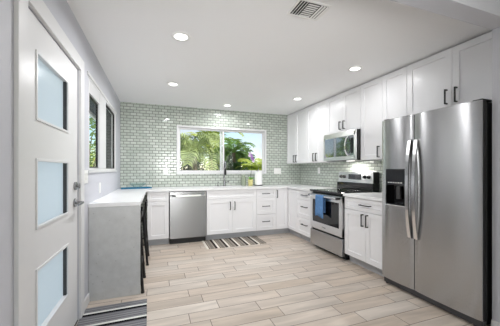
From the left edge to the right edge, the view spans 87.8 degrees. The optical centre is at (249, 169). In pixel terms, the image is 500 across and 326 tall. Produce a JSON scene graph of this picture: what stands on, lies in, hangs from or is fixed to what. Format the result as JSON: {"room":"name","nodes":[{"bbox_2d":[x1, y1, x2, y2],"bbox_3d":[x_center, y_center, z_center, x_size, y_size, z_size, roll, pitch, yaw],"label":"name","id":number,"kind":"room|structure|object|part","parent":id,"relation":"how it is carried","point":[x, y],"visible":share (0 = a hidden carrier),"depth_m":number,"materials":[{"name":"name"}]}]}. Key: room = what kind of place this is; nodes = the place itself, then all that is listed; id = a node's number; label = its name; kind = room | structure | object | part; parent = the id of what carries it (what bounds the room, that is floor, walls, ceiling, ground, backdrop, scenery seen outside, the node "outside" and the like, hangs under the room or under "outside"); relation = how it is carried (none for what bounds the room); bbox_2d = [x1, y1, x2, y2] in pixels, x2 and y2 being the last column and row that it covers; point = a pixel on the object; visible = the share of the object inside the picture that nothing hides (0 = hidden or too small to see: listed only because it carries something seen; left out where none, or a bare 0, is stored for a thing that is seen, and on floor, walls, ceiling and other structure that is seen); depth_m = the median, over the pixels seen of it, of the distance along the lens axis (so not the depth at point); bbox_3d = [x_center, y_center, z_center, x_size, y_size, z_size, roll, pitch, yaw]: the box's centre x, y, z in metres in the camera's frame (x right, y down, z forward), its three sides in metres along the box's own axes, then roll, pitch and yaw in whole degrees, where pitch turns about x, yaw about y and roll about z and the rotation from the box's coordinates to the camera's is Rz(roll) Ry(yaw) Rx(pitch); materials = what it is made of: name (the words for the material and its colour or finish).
{"room":"kitchen","nodes":[
{"label":"kitchen","id":0,"kind":"room"},
{"bbox_2d":[0,0,119,325],"bbox_3d":[-0.821,0.015,0.289,0.150,2.430,9.400,0,0,-20],"label":"wall","id":1,"kind":"structure","parent":0,"point":[61,10],"depth_m":1.15,"materials":[{"name":"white paint"}]},
{"bbox_2d":[14,0,83,325],"bbox_3d":[-1.239,0.152,1.698,0.019,2.155,1.134,0,0,-20],"label":"trim","id":2,"kind":"structure","parent":1,"relation":"attached to","point":[39,7],"depth_m":1.20,"materials":[{"name":"white paint"}]},
{"bbox_2d":[28,8,83,325],"bbox_3d":[-1.239,0.202,1.696,0.115,2.032,0.908,0,0,-20],"label":"door","id":3,"kind":"structure","parent":1,"relation":"in","point":[53,185],"depth_m":1.62,"materials":[{"name":"white paint"}]},
{"bbox_3d":[-1.263,-0.456,1.629,0.006,0.369,0.535,0,0,-20],"label":"frosted pane","id":4,"kind":"part","parent":3,"relation":"part of","materials":[{"name":"clear glass"}]},
{"bbox_3d":[-1.263,0.129,1.629,0.006,0.375,0.535,0,0,-20],"label":"frosted pane","id":5,"kind":"part","parent":3,"relation":"part of","materials":[{"name":"clear glass"}]},
{"bbox_3d":[-1.263,0.723,1.629,0.006,0.373,0.535,0,0,-20],"label":"frosted pane","id":6,"kind":"part","parent":3,"relation":"part of","materials":[{"name":"clear glass"}]},
{"bbox_3d":[-1.329,0.257,2.010,0.071,0.066,0.154,0,0,-20],"label":"lever handle","id":7,"kind":"part","parent":3,"relation":"part of","materials":[{"name":"silver metal"}]},
{"bbox_2d":[84,170,87,183],"bbox_3d":[-1.474,0.060,2.339,0.010,0.120,0.120,0,0,-20],"label":"switch plate","id":8,"kind":"object","parent":1,"relation":"attached to","point":[85,171],"visible":0.95,"depth_m":2.31,"materials":[{"name":"white plastic"}]},
{"bbox_2d":[84,293,89,310],"bbox_3d":[-0.352,1.185,-0.772,0.014,0.090,6.785,0,0,-20],"label":"baseboard","id":9,"kind":"structure","parent":1,"relation":"attached to","point":[87,298],"depth_m":2.33,"materials":[{"name":"white paint"}]},
{"bbox_2d":[89,98,95,120],"bbox_3d":[-1.135,-0.988,0.495,0.299,0.165,9.900,0,0,-20],"label":"eave","id":10,"kind":"object","parent":1,"relation":"attached to","point":[92,107],"depth_m":4.17,"materials":[{"name":"white paint"}]},
{"bbox_2d":[87,71,116,172],"bbox_3d":[-1.794,-0.443,3.239,0.017,0.935,1.810,0,0,-20],"label":"trim","id":11,"kind":"structure","parent":1,"relation":"attached to","point":[88,73],"depth_m":2.92,"materials":[{"name":"white paint"}]},
{"bbox_2d":[89,78,115,169],"bbox_3d":[-1.831,-0.438,3.236,0.064,0.883,1.708,0,0,-20],"label":"window","id":12,"kind":"structure","parent":1,"relation":"in","point":[105,115],"depth_m":3.11,"materials":[{"name":"white paint"}]},
{"bbox_3d":[-1.625,-0.377,2.674,0.020,0.715,0.465,0,0,-20],"label":"sash","id":13,"kind":"part","parent":12,"relation":"part of","materials":[{"name":"black metal"}]},
{"bbox_3d":[-1.619,-0.796,2.677,0.037,0.122,0.466,0,0,-20],"label":"head rail","id":14,"kind":"part","parent":12,"relation":"part of","materials":[{"name":"white paint"}]},
{"bbox_3d":[-1.761,-0.438,3.076,0.040,0.837,0.380,0,0,-20],"label":"mullion post","id":15,"kind":"part","parent":12,"relation":"part of","materials":[{"name":"white paint"}]},
{"bbox_3d":[-1.971,-0.438,3.636,0.020,0.837,0.815,0,0,-20],"label":"sash","id":16,"kind":"part","parent":12,"relation":"part of","materials":[{"name":"black metal"}]},
{"bbox_2d":[120,102,299,237],"bbox_3d":[-0.609,0.015,5.254,3.610,2.430,0.160,0,0,-20],"label":"wall","id":17,"kind":"structure","parent":0,"point":[148,132],"depth_m":4.87,"materials":[{"name":"green tile"}]},
{"bbox_2d":[163,168,167,174],"bbox_3d":[-1.564,0.025,4.821,0.078,0.118,0.007,0,0,-20],"label":"outlet","id":18,"kind":"object","parent":17,"relation":"attached to","point":[165,170],"visible":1,"depth_m":4.82,"materials":[{"name":"white plastic"}]},
{"bbox_2d":[177,125,265,173],"bbox_3d":[-0.532,-0.384,5.245,1.835,0.925,0.108,0,0,-20],"label":"window","id":19,"kind":"structure","parent":17,"relation":"in","point":[183,127],"depth_m":5.23,"materials":[{"name":"white paint"}]},
{"bbox_3d":[-0.943,-0.384,5.098,0.895,0.855,0.022,0,0,-20],"label":"sash","id":20,"kind":"part","parent":19,"relation":"part of","materials":[{"name":"white paint"}]},
{"bbox_3d":[-0.158,-0.384,5.409,0.954,0.855,0.022,0,0,-20],"label":"sash","id":21,"kind":"part","parent":19,"relation":"part of","materials":[{"name":"white paint"}]},
{"bbox_2d":[274,168,280,173],"bbox_3d":[0.592,0.022,5.596,0.165,0.125,0.010,0,0,-20],"label":"switch plate","id":22,"kind":"object","parent":17,"relation":"attached to","point":[276,170],"visible":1,"depth_m":5.59,"materials":[{"name":"white plastic"}]},
{"bbox_2d":[66,0,491,114],"bbox_3d":[1.508,-1.270,1.127,5.100,0.140,9.400,0,0,-20],"label":"ceiling","id":23,"kind":"structure","parent":0,"point":[247,55],"depth_m":2.51,"materials":[{"name":"white paint"}]},
{"bbox_2d":[167,82,178,85],"bbox_3d":[-1.074,-1.196,3.628,0.174,0.008,0.174,0,0,-20],"label":"recessed light","id":24,"kind":"object","parent":23,"relation":"in","point":[168,83],"visible":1,"depth_m":3.63,"materials":[{"name":"white plastic"}]},
{"bbox_2d":[171,31,190,41],"bbox_3d":[-0.620,-1.196,2.337,0.174,0.008,0.174,0,0,-20],"label":"recessed light","id":25,"kind":"object","parent":23,"relation":"in","point":[178,35],"visible":1,"depth_m":2.33,"materials":[{"name":"white plastic"}]},
{"bbox_2d":[287,0,331,20],"bbox_3d":[0.442,-1.193,1.948,0.270,0.012,0.200,0,0,-20],"label":"ceiling vent","id":26,"kind":"object","parent":23,"relation":"in","point":[306,9],"visible":1,"depth_m":1.94,"materials":[{"name":"white plastic"}]},
{"bbox_2d":[347,66,362,71],"bbox_3d":[1.241,-1.196,3.073,0.174,0.008,0.174,0,0,-20],"label":"recessed light","id":27,"kind":"object","parent":23,"relation":"in","point":[353,68],"visible":1,"depth_m":3.06,"materials":[{"name":"white plastic"}]},
{"bbox_2d":[76,233,490,325],"bbox_3d":[1.508,1.290,1.127,5.100,0.120,9.400,0,0,-20],"label":"floor","id":28,"kind":"structure","parent":0,"point":[287,279],"depth_m":2.65,"materials":[{"name":"beige tile"}]},
{"bbox_2d":[76,299,146,325],"bbox_3d":[-1.048,1.226,1.939,0.515,0.008,0.946,0,0,-21],"label":"door mat","id":29,"kind":"object","parent":28,"relation":"on","point":[131,313],"visible":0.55,"depth_m":2.18,"materials":[{"name":"grey fabric"}]},
{"bbox_2d":[140,207,145,293],"bbox_3d":[-1.315,0.822,2.726,0.404,0.816,0.424,0,0,-20],"label":"counter stool","id":30,"kind":"object","parent":28,"relation":"on","point":[142,262],"visible":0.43,"depth_m":2.64,"materials":[{"name":"black metal"}]},
{"bbox_3d":[-1.110,0.914,2.629,0.113,0.613,0.042,0,0,26],"label":"leg","id":31,"kind":"part","parent":30,"relation":"part of","materials":[{"name":"black metal"}]},
{"bbox_3d":[-1.219,0.914,2.931,0.042,0.613,0.113,0,0,24],"label":"leg","id":32,"kind":"part","parent":30,"relation":"part of","materials":[{"name":"black metal"}]},
{"bbox_2d":[142,199,149,265],"bbox_3d":[-1.563,0.822,3.476,0.404,0.816,0.424,0,0,-20],"label":"counter stool","id":33,"kind":"object","parent":28,"relation":"on","point":[144,220],"visible":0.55,"depth_m":3.38,"materials":[{"name":"black metal"}]},
{"bbox_3d":[-1.359,0.914,3.379,0.113,0.613,0.042,0,0,26],"label":"leg","id":34,"kind":"part","parent":33,"relation":"part of","materials":[{"name":"black metal"}]},
{"bbox_3d":[-1.468,0.914,3.681,0.042,0.613,0.113,0,0,24],"label":"leg","id":35,"kind":"part","parent":33,"relation":"part of","materials":[{"name":"black metal"}]},
{"bbox_2d":[147,192,168,244],"bbox_3d":[-1.586,0.790,4.486,0.329,0.879,0.605,0,0,-20],"label":"base cabinet","id":36,"kind":"object","parent":28,"relation":"on","point":[158,202],"visible":0.83,"depth_m":4.21,"materials":[{"name":"white paint"}]},
{"bbox_3d":[-1.487,0.433,4.210,0.328,0.150,0.020,0,0,-20],"label":"drawer","id":37,"kind":"part","parent":36,"relation":"part of","materials":[{"name":"white paint"}]},
{"bbox_2d":[169,191,205,243],"bbox_3d":[-1.125,0.794,4.613,0.601,0.872,0.658,0,0,-20],"label":"dishwasher","id":38,"kind":"object","parent":28,"relation":"on","point":[187,209],"visible":1,"depth_m":4.35,"materials":[{"name":"silver metal"}]},
{"bbox_3d":[-1.024,0.424,4.332,0.561,0.030,0.060,0,0,-20],"label":"handle","id":39,"kind":"part","parent":38,"relation":"part of","materials":[{"name":"metal"}]},
{"bbox_2d":[88,184,339,300],"bbox_3d":[-0.196,0.772,4.105,3.608,0.915,2.279,0,0,-20],"label":"countertop","id":40,"kind":"structure","parent":28,"relation":"on","point":[113,218],"depth_m":2.52,"materials":[{"name":"white stone"}]},
{"bbox_3d":[-1.302,0.790,2.515,0.447,0.880,0.030,0,0,-20],"label":"waterfall panel","id":41,"kind":"part","parent":40,"relation":"part of","materials":[{"name":"grey stone"}]},
{"bbox_2d":[120,187,151,188],"bbox_3d":[-1.945,0.305,4.433,0.480,0.020,0.210,0,0,-32],"label":"tray","id":42,"kind":"object","parent":40,"relation":"on","point":[120,187],"visible":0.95,"depth_m":4.40,"materials":[{"name":"teal glass"}]},
{"bbox_2d":[223,161,228,185],"bbox_3d":[-0.483,0.069,5.014,0.122,0.493,0.240,0,0,11],"label":"faucet","id":43,"kind":"object","parent":40,"relation":"on","point":[225,172],"visible":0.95,"depth_m":5.07,"materials":[{"name":"silver metal"}]},
{"bbox_2d":[241,175,245,185],"bbox_3d":[-0.130,0.210,5.192,0.110,0.210,0.110,0,0,-20],"label":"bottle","id":44,"kind":"object","parent":40,"relation":"on","point":[243,178],"visible":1,"depth_m":5.15,"materials":[{"name":"green glass"}]},
{"bbox_2d":[247,152,254,185],"bbox_3d":[0.020,-0.024,5.165,0.175,0.677,0.198,0,0,21],"label":"potted orchid","id":45,"kind":"object","parent":40,"relation":"on","point":[250,180],"visible":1,"depth_m":5.15,"materials":[{"name":"yellow ceramic"}]},
{"bbox_3d":[0.009,0.253,5.189,0.112,0.125,0.112,0,0,-20],"label":"pot","id":46,"kind":"part","parent":45,"relation":"part of","materials":[{"name":"yellow ceramic"}]},
{"bbox_2d":[254,169,262,185],"bbox_3d":[0.172,0.145,5.269,0.176,0.340,0.176,0,0,-20],"label":"paper towel roll","id":47,"kind":"object","parent":40,"relation":"on","point":[258,174],"visible":1,"depth_m":5.20,"materials":[{"name":"white paper"}]},
{"bbox_2d":[206,189,255,239],"bbox_3d":[-0.410,0.790,4.888,0.911,0.879,0.643,0,0,-20],"label":"base cabinet","id":48,"kind":"object","parent":28,"relation":"on","point":[229,213],"visible":0.98,"depth_m":4.62,"materials":[{"name":"white paint"}]},
{"bbox_3d":[-0.532,0.816,4.554,0.454,0.603,0.020,0,0,-20],"label":"door","id":49,"kind":"part","parent":48,"relation":"part of","materials":[{"name":"white paint"}]},
{"bbox_3d":[-0.317,0.433,4.631,0.910,0.150,0.020,0,0,-20],"label":"drawer","id":50,"kind":"part","parent":48,"relation":"part of","materials":[{"name":"white paint"}]},
{"bbox_3d":[-0.102,0.816,4.708,0.454,0.603,0.020,0,0,-20],"label":"door","id":51,"kind":"part","parent":48,"relation":"part of","materials":[{"name":"white paint"}]},
{"bbox_2d":[202,236,265,248],"bbox_3d":[-0.282,1.226,4.434,1.000,0.008,0.511,0,0,-20],"label":"kitchen rug","id":52,"kind":"object","parent":28,"relation":"on","point":[248,240],"visible":1,"depth_m":4.38,"materials":[{"name":"fabric"}]},
{"bbox_2d":[255,189,275,235],"bbox_3d":[0.208,0.790,5.111,0.395,0.879,0.643,0,0,-20],"label":"base cabinet","id":53,"kind":"object","parent":28,"relation":"on","point":[265,198],"visible":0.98,"depth_m":4.85,"materials":[{"name":"white paint"}]},
{"bbox_3d":[0.301,0.972,4.853,0.394,0.291,0.020,0,0,-20],"label":"drawer","id":54,"kind":"part","parent":53,"relation":"part of","materials":[{"name":"white paint"}]},
{"bbox_3d":[0.301,0.667,4.853,0.394,0.306,0.020,0,0,-20],"label":"drawer","id":55,"kind":"part","parent":53,"relation":"part of","materials":[{"name":"white paint"}]},
{"bbox_3d":[0.301,0.433,4.853,0.394,0.150,0.020,0,0,-20],"label":"drawer","id":56,"kind":"part","parent":53,"relation":"part of","materials":[{"name":"white paint"}]},
{"bbox_2d":[274,188,300,237],"bbox_3d":[0.860,0.790,5.183,0.874,0.879,0.948,0,0,-20],"label":"base cabinet","id":57,"kind":"object","parent":28,"relation":"on","point":[286,199],"visible":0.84,"depth_m":4.94,"materials":[{"name":"white paint"}]},
{"bbox_3d":[0.607,0.738,4.963,0.246,0.759,0.020,0,0,-20],"label":"door","id":58,"kind":"part","parent":57,"relation":"part of","materials":[{"name":"white paint"}]},
{"bbox_3d":[0.795,0.738,4.838,0.020,0.759,0.340,0,0,-20],"label":"door","id":59,"kind":"part","parent":57,"relation":"part of","materials":[{"name":"white paint"}]},
{"bbox_2d":[297,190,312,241],"bbox_3d":[1.199,0.790,4.551,0.663,0.879,0.462,0,0,-20],"label":"base cabinet","id":60,"kind":"object","parent":28,"relation":"on","point":[303,201],"visible":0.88,"depth_m":4.47,"materials":[{"name":"white paint"}]},
{"bbox_3d":[0.932,0.667,4.455,0.020,0.306,0.461,0,0,-20],"label":"drawer","id":61,"kind":"part","parent":60,"relation":"part of","materials":[{"name":"white paint"}]},
{"bbox_3d":[0.932,0.972,4.455,0.020,0.291,0.461,0,0,-20],"label":"drawer","id":62,"kind":"part","parent":60,"relation":"part of","materials":[{"name":"white paint"}]},
{"bbox_3d":[0.932,0.433,4.455,0.020,0.150,0.461,0,0,-20],"label":"drawer","id":63,"kind":"part","parent":60,"relation":"part of","materials":[{"name":"white paint"}]},
{"bbox_2d":[308,172,378,259],"bbox_3d":[1.383,0.630,3.954,0.708,1.200,0.768,0,0,-20],"label":"range","id":64,"kind":"object","parent":28,"relation":"on","point":[327,233],"visible":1,"depth_m":3.79,"materials":[{"name":"silver metal"}]},
{"bbox_2d":[315,194,324,218],"bbox_3d":[1.044,0.539,3.878,0.059,0.336,0.197,0,0,-20],"label":"dish towel","id":65,"kind":"object","parent":64,"relation":"hanging from","point":[319,200],"visible":0.98,"depth_m":3.85,"materials":[{"name":"blue fabric"}]},
{"bbox_3d":[1.063,0.392,3.839,0.027,0.026,0.668,0,0,-20],"label":"handle","id":66,"kind":"part","parent":64,"relation":"part of","materials":[{"name":"metal"}]},
{"bbox_3d":[1.128,1.056,3.863,0.048,0.238,0.760,0,0,-20],"label":"storage drawer","id":67,"kind":"part","parent":64,"relation":"part of","materials":[{"name":"silver metal"}]},
{"bbox_3d":[1.128,0.640,3.863,0.048,0.544,0.760,0,0,-20],"label":"oven door","id":68,"kind":"part","parent":64,"relation":"part of","materials":[{"name":"silver metal"}]},
{"bbox_2d":[310,188,370,194],"bbox_3d":[1.345,0.320,3.941,0.532,0.024,0.768,0,0,-20],"label":"cooktop","id":69,"kind":"object","parent":64,"relation":"in","point":[330,191],"depth_m":3.90,"materials":[{"name":"black glass"}]},
{"bbox_2d":[345,197,383,276],"bbox_3d":[1.654,0.790,3.287,0.663,0.879,0.641,0,0,-20],"label":"base cabinet","id":70,"kind":"object","parent":28,"relation":"on","point":[363,217],"visible":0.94,"depth_m":3.16,"materials":[{"name":"white paint"}]},
{"bbox_3d":[1.341,0.816,3.319,0.020,0.603,0.369,0,0,-20],"label":"door","id":71,"kind":"part","parent":70,"relation":"part of","materials":[{"name":"white paint"}]},
{"bbox_3d":[1.364,0.615,3.169,0.038,0.150,0.012,0,0,-20],"label":"handle","id":72,"kind":"part","parent":70,"relation":"part of","materials":[{"name":"black metal"}]},
{"bbox_2d":[343,192,381,200],"bbox_3d":[1.664,0.333,3.292,0.659,0.035,0.645,0,0,-20],"label":"countertop","id":73,"kind":"structure","parent":70,"relation":"on","point":[376,196],"depth_m":3.23,"materials":[{"name":"white stone"}]},
{"bbox_3d":[1.387,0.433,3.191,0.020,0.150,0.640,0,0,-20],"label":"drawer","id":74,"kind":"part","parent":70,"relation":"part of","materials":[{"name":"white paint"}]},
{"bbox_3d":[1.450,0.816,3.016,0.020,0.603,0.268,0,0,-20],"label":"door","id":75,"kind":"part","parent":70,"relation":"part of","materials":[{"name":"white paint"}]},
{"bbox_2d":[382,98,491,325],"bbox_3d":[1.884,0.340,2.522,0.707,1.781,0.936,0,0,-20],"label":"refrigerator","id":76,"kind":"object","parent":28,"relation":"on","point":[437,163],"visible":1,"depth_m":2.25,"materials":[{"name":"silver metal"}]},
{"bbox_3d":[1.517,0.310,2.688,0.024,1.696,0.376,0,0,-20],"label":"freezer door","id":77,"kind":"part","parent":76,"relation":"part of","materials":[{"name":"silver metal"}]},
{"bbox_3d":[1.542,0.185,2.526,0.066,0.962,0.034,0,0,-20],"label":"handle","id":78,"kind":"part","parent":76,"relation":"part of","materials":[{"name":"metal"}]},
{"bbox_3d":[1.564,0.185,2.464,0.066,0.962,0.034,0,0,-20],"label":"handle","id":79,"kind":"part","parent":76,"relation":"part of","materials":[{"name":"metal"}]},
{"bbox_3d":[1.677,0.310,2.244,0.024,1.696,0.552,0,0,-20],"label":"fridge door","id":80,"kind":"part","parent":76,"relation":"part of","materials":[{"name":"silver metal"}]},
{"bbox_2d":[300,160,381,191],"bbox_3d":[1.798,0.015,4.101,0.140,2.430,4.000,0,0,-20],"label":"wall","id":81,"kind":"structure","parent":0,"point":[328,176],"depth_m":4.75,"materials":[{"name":"green tile"}]},
{"bbox_2d":[287,108,306,163],"bbox_3d":[1.075,-0.660,5.355,0.363,1.044,0.772,0,0,-20],"label":"upper cabinet","id":82,"kind":"object","parent":81,"relation":"attached to","point":[296,122],"visible":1,"depth_m":5.29,"materials":[{"name":"white paint"}]},
{"bbox_3d":[0.881,-0.660,5.499,0.020,1.042,0.369,0,0,-20],"label":"door","id":83,"kind":"part","parent":82,"relation":"part of","materials":[{"name":"white paint"}]},
{"bbox_3d":[1.012,-0.660,5.135,0.020,1.042,0.399,0,0,-20],"label":"door","id":84,"kind":"part","parent":82,"relation":"part of","materials":[{"name":"white paint"}]},
{"bbox_2d":[306,100,331,162],"bbox_3d":[1.313,-0.660,4.693,0.363,1.044,0.627,0,0,-20],"label":"upper cabinet","id":85,"kind":"object","parent":81,"relation":"attached to","point":[316,115],"visible":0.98,"depth_m":4.63,"materials":[{"name":"white paint"}]},
{"bbox_3d":[1.132,-0.660,4.802,0.020,1.042,0.298,0,0,-20],"label":"door","id":86,"kind":"part","parent":85,"relation":"part of","materials":[{"name":"white paint"}]},
{"bbox_3d":[1.238,-0.660,4.506,0.020,1.042,0.325,0,0,-20],"label":"door","id":87,"kind":"part","parent":85,"relation":"part of","materials":[{"name":"white paint"}]},
{"bbox_2d":[327,85,360,134],"bbox_3d":[1.549,-0.879,4.037,0.363,0.606,0.758,0,0,-20],"label":"upper cabinet","id":88,"kind":"object","parent":81,"relation":"attached to","point":[343,109],"visible":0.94,"depth_m":3.92,"materials":[{"name":"white paint"}]},
{"bbox_3d":[1.360,-0.879,4.166,0.020,0.604,0.387,0,0,-20],"label":"door","id":89,"kind":"part","parent":88,"relation":"part of","materials":[{"name":"white paint"}]},
{"bbox_2d":[324,129,368,161],"bbox_3d":[1.507,-0.356,4.018,0.449,0.435,0.762,0,0,-20],"label":"microwave","id":90,"kind":"object","parent":88,"relation":"attached to","point":[344,146],"visible":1,"depth_m":3.89,"materials":[{"name":"silver metal"}]},
{"bbox_3d":[1.362,-0.349,3.982,0.026,0.295,0.672,0,0,-20],"label":"door glass","id":91,"kind":"part","parent":90,"relation":"part of","materials":[{"name":"black glass"}]},
{"bbox_3d":[1.397,-0.350,3.761,0.068,0.283,0.026,0,0,-20],"label":"handle","id":92,"kind":"part","parent":90,"relation":"part of","materials":[{"name":"metal"}]},
{"bbox_3d":[1.452,-0.352,3.694,0.004,0.220,0.055,0,0,-20],"label":"control panel","id":93,"kind":"part","parent":90,"relation":"part of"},
{"bbox_3d":[1.489,-0.879,3.809,0.020,0.604,0.367,0,0,-20],"label":"door","id":94,"kind":"part","parent":88,"relation":"part of","materials":[{"name":"white paint"}]},
{"bbox_2d":[361,66,406,159],"bbox_3d":[1.798,-0.660,3.343,0.363,1.044,0.709,0,0,-20],"label":"upper cabinet","id":95,"kind":"object","parent":81,"relation":"attached to","point":[383,98],"visible":0.56,"depth_m":3.32,"materials":[{"name":"white paint"}]},
{"bbox_3d":[1.615,-0.660,3.459,0.020,1.042,0.365,0,0,-20],"label":"door","id":96,"kind":"part","parent":95,"relation":"part of","materials":[{"name":"white paint"}]},
{"bbox_3d":[1.735,-0.660,3.125,0.020,1.042,0.340,0,0,-20],"label":"door","id":97,"kind":"part","parent":95,"relation":"part of","materials":[{"name":"white paint"}]},
{"bbox_2d":[407,31,491,114],"bbox_3d":[2.075,-0.887,2.575,0.363,0.590,0.916,0,0,-20],"label":"upper cabinet","id":98,"kind":"object","parent":81,"relation":"attached to","point":[461,73],"visible":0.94,"depth_m":2.49,"materials":[{"name":"white paint"}]},
{"bbox_3d":[1.875,-0.887,2.736,0.020,0.588,0.477,0,0,-20],"label":"door","id":99,"kind":"part","parent":98,"relation":"part of","materials":[{"name":"white paint"}]},
{"bbox_3d":[1.913,-0.715,2.542,0.038,0.145,0.012,0,0,-20],"label":"handle","id":100,"kind":"part","parent":98,"relation":"part of","materials":[{"name":"black metal"}]},
{"bbox_3d":[1.944,-0.715,2.458,0.038,0.145,0.012,0,0,-20],"label":"handle","id":101,"kind":"part","parent":98,"relation":"part of","materials":[{"name":"black metal"}]},
{"bbox_3d":[2.030,-0.887,2.304,0.020,0.588,0.435,0,0,-20],"label":"door","id":102,"kind":"part","parent":98,"relation":"part of","materials":[{"name":"white paint"}]},
{"bbox_2d":[391,0,499,322],"bbox_3d":[1.363,0.015,1.750,4.950,2.430,0.130,0,0,-20],"label":"wall","id":103,"kind":"structure","parent":0,"point":[482,13],"depth_m":1.95,"materials":[{"name":"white paint"}]},
{"bbox_2d":[491,319,499,325],"bbox_3d":[2.712,1.188,2.227,1.789,0.085,0.144,0,0,-20],"label":"baseboard","id":104,"kind":"structure","parent":103,"relation":"attached to","point":[493,322],"depth_m":1.97,"materials":[{"name":"white paint"}]},
{"label":"outside","id":105,"kind":"structure","parent":0,"visible":0},
{"bbox_3d":[1.395,1.470,7.941,36.000,0.220,46.000,0,0,-20],"label":"ground","id":106,"kind":"structure","parent":105,"visible":0},
{"bbox_2d":[89,116,95,166],"bbox_3d":[-4.349,-0.290,6.733,1.882,3.466,1.990,0,0,-20],"label":"bush","id":107,"kind":"object","parent":106,"relation":"on","point":[93,133],"visible":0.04,"depth_m":6.62,"materials":[{"name":"green plant"}]},
{"bbox_2d":[89,144,95,166],"bbox_3d":[-6.011,0.211,9.110,2.615,2.326,2.596,0,0,29],"label":"bush","id":108,"kind":"object","parent":106,"relation":"on","point":[89,144],"visible":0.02,"depth_m":8.76,"materials":[{"name":"green plant"}]},
{"bbox_2d":[180,135,205,169],"bbox_3d":[-3.427,-0.200,11.980,2.664,3.323,2.438,0,0,22],"label":"bush","id":109,"kind":"object","parent":106,"relation":"on","point":[194,137],"visible":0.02,"depth_m":12.15,"materials":[{"name":"green plant"}]},
{"bbox_2d":[180,132,224,169],"bbox_3d":[-1.611,0.145,7.475,1.804,2.435,1.928,0,0,-20],"label":"palm tree","id":110,"kind":"object","parent":106,"relation":"on","point":[193,149],"visible":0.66,"depth_m":7.15,"materials":[{"name":"green plant"}]},
{"bbox_2d":[186,130,244,169],"bbox_3d":[-1.455,-0.175,9.992,2.454,3.075,2.790,0,0,-20],"label":"palm tree","id":111,"kind":"object","parent":106,"relation":"on","point":[207,132],"visible":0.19,"depth_m":9.75,"materials":[{"name":"green plant"}]},
{"bbox_2d":[208,144,253,169],"bbox_3d":[-0.901,0.150,12.884,2.360,2.878,2.279,0,0,23],"label":"bush","id":112,"kind":"object","parent":106,"relation":"on","point":[230,154],"visible":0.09,"depth_m":12.45,"materials":[{"name":"green plant"}]},
{"bbox_2d":[211,136,254,168],"bbox_3d":[-0.518,0.052,8.841,1.685,2.620,1.764,0,0,-20],"label":"palm tree","id":113,"kind":"object","parent":106,"relation":"on","point":[240,146],"visible":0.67,"depth_m":8.85,"materials":[{"name":"green plant"}]},
{"bbox_2d":[217,162,248,169],"bbox_3d":[-0.526,0.562,7.982,1.622,1.609,1.450,0,0,-20],"label":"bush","id":114,"kind":"object","parent":106,"relation":"on","point":[233,166],"visible":0.02,"depth_m":7.74,"materials":[{"name":"green plant"}]},
{"bbox_2d":[238,158,261,169],"bbox_3d":[0.177,0.443,8.535,1.495,1.843,1.366,0,0,-40],"label":"bush","id":115,"kind":"object","parent":106,"relation":"on","point":[256,165],"visible":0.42,"depth_m":8.49,"materials":[{"name":"green plant"}]}
]}

